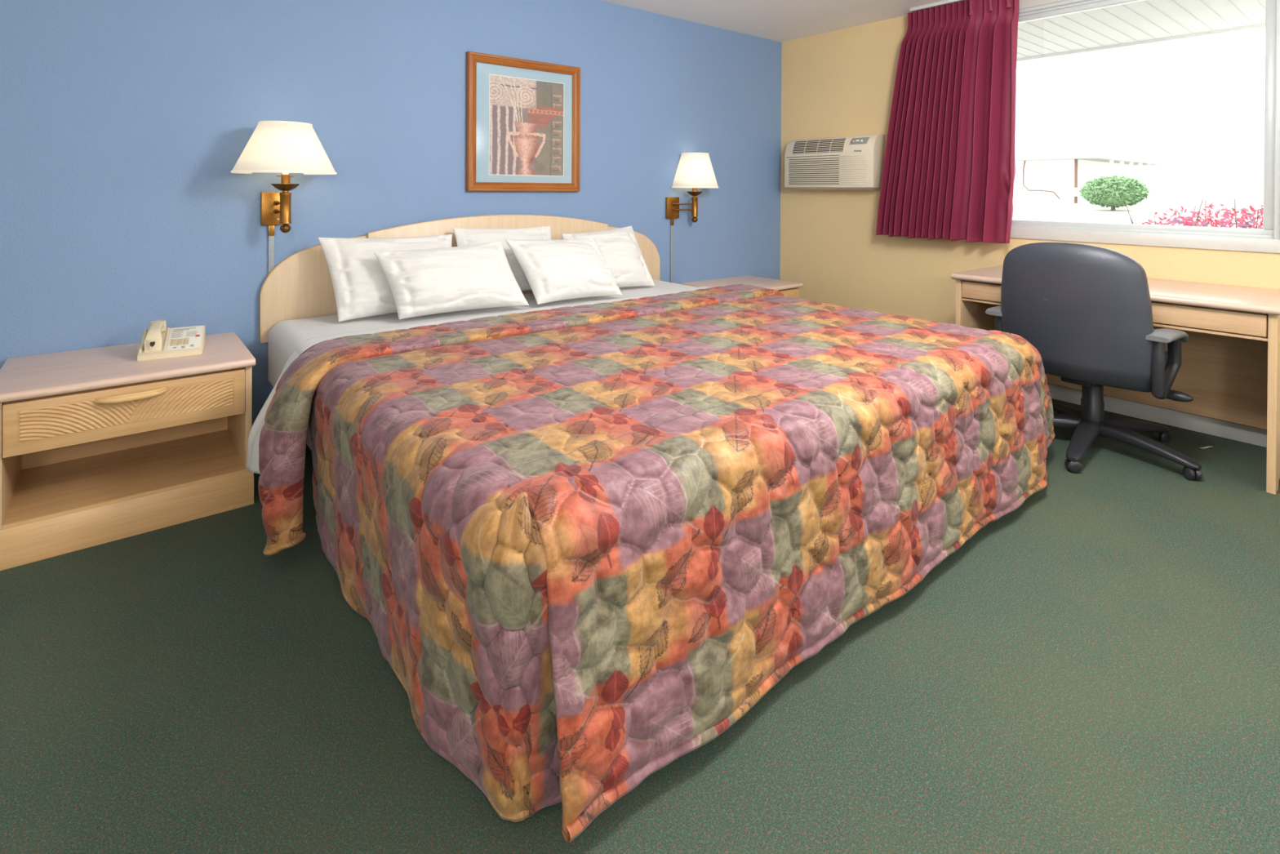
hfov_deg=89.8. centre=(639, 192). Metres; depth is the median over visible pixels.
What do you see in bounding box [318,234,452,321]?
pillow
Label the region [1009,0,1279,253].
window
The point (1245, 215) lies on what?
bush
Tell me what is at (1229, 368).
desk
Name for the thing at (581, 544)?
bedspread
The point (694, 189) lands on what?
socket
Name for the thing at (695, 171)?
wall lamp
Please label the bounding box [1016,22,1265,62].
trim
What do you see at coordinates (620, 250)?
pillow
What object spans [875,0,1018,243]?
curtain
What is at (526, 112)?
print
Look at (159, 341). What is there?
telephone
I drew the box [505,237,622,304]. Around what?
pillow
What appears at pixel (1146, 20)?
soffit
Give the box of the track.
[909,0,964,12]
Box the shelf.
[1,429,244,529]
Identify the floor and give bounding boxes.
[0,398,1279,853]
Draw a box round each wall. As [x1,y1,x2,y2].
[0,0,782,425]
[780,14,1279,324]
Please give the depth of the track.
4.18 m
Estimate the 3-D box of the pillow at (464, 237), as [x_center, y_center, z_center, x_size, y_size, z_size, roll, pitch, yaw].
[-0.719,0.368,3.539,0.613,0.362,0.162,0,0,-39]
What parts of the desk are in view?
leg panel, drawer, drawer rail, modesty panel, drawer, leg panel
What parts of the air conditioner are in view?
casing, control panel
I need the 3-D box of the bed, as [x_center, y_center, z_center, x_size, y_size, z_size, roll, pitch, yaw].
[-0.085,0.906,2.831,2.290,0.588,2.184,0,0,-39]
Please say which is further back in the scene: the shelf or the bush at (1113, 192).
the bush at (1113, 192)
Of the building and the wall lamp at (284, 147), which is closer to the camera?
the wall lamp at (284, 147)
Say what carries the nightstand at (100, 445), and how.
on the floor
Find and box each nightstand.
[0,332,255,570]
[680,275,803,297]
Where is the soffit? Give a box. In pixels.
[1017,0,1265,57]
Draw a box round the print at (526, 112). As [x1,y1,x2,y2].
[488,73,564,176]
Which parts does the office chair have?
armrest, leg, leg, backrest, leg, leg, leg, seat, armrest, height lever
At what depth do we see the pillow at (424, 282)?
3.02 m
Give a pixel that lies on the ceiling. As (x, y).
(779, 20)
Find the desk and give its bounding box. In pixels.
[951,265,1279,494]
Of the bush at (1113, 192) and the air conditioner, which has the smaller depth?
the air conditioner
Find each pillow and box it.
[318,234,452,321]
[373,240,528,319]
[453,225,551,290]
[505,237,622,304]
[561,225,654,287]
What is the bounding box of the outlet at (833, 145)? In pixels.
[791,137,846,154]
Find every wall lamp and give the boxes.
[230,120,337,274]
[665,152,719,281]
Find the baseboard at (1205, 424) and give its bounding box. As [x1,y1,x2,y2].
[1047,382,1266,447]
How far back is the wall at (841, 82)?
4.72 m
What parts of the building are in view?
porch post, porch post, porch post, porch post, porch post, porch post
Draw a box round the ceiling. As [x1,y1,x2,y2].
[601,0,944,42]
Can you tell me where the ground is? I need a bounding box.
[1012,176,1263,228]
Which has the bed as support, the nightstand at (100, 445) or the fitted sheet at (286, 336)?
the fitted sheet at (286, 336)
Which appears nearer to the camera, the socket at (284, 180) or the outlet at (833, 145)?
the socket at (284, 180)
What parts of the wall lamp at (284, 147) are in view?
wall plate, cord, arm, arm, lamp shade, shade trim, shade trim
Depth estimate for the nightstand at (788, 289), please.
4.64 m
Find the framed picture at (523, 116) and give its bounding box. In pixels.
[465,51,580,191]
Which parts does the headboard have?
arch panel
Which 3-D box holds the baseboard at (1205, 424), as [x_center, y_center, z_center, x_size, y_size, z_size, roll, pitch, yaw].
[3.018,1.173,3.034,0.014,0.085,5.886,0,0,-39]
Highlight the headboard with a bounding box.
[259,214,659,342]
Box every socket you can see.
[280,173,289,183]
[692,187,697,191]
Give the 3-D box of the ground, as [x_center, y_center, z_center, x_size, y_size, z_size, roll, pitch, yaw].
[21.383,0.123,28.158,59.840,2.700,70.000,0,0,-39]
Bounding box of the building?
[1013,151,1163,206]
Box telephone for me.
[137,320,205,360]
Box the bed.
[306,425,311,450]
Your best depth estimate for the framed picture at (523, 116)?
3.79 m
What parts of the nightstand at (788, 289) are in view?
drawer, carved panel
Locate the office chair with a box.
[985,241,1202,480]
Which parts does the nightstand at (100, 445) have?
panel, drawer, panel, carved panel, handle, panel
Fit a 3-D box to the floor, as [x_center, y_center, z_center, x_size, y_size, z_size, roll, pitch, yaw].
[0.805,1.264,1.249,5.700,0.100,5.900,0,0,-39]
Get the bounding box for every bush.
[1078,174,1151,210]
[1124,198,1263,228]
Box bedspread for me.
[257,284,1055,842]
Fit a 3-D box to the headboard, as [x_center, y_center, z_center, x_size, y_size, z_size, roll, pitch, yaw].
[-0.800,0.408,3.698,2.416,0.566,0.052,0,0,-39]
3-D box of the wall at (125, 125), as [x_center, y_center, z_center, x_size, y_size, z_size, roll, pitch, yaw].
[-1.093,0.020,3.592,6.000,2.540,0.150,0,0,-39]
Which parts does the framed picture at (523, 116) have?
frame rail, frame rail, frame rail, frame rail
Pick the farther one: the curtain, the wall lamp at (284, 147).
the curtain
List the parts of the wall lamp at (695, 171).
cord, wall plate, arm, arm, shade trim, lamp shade, shade trim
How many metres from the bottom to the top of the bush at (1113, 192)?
1.214 m

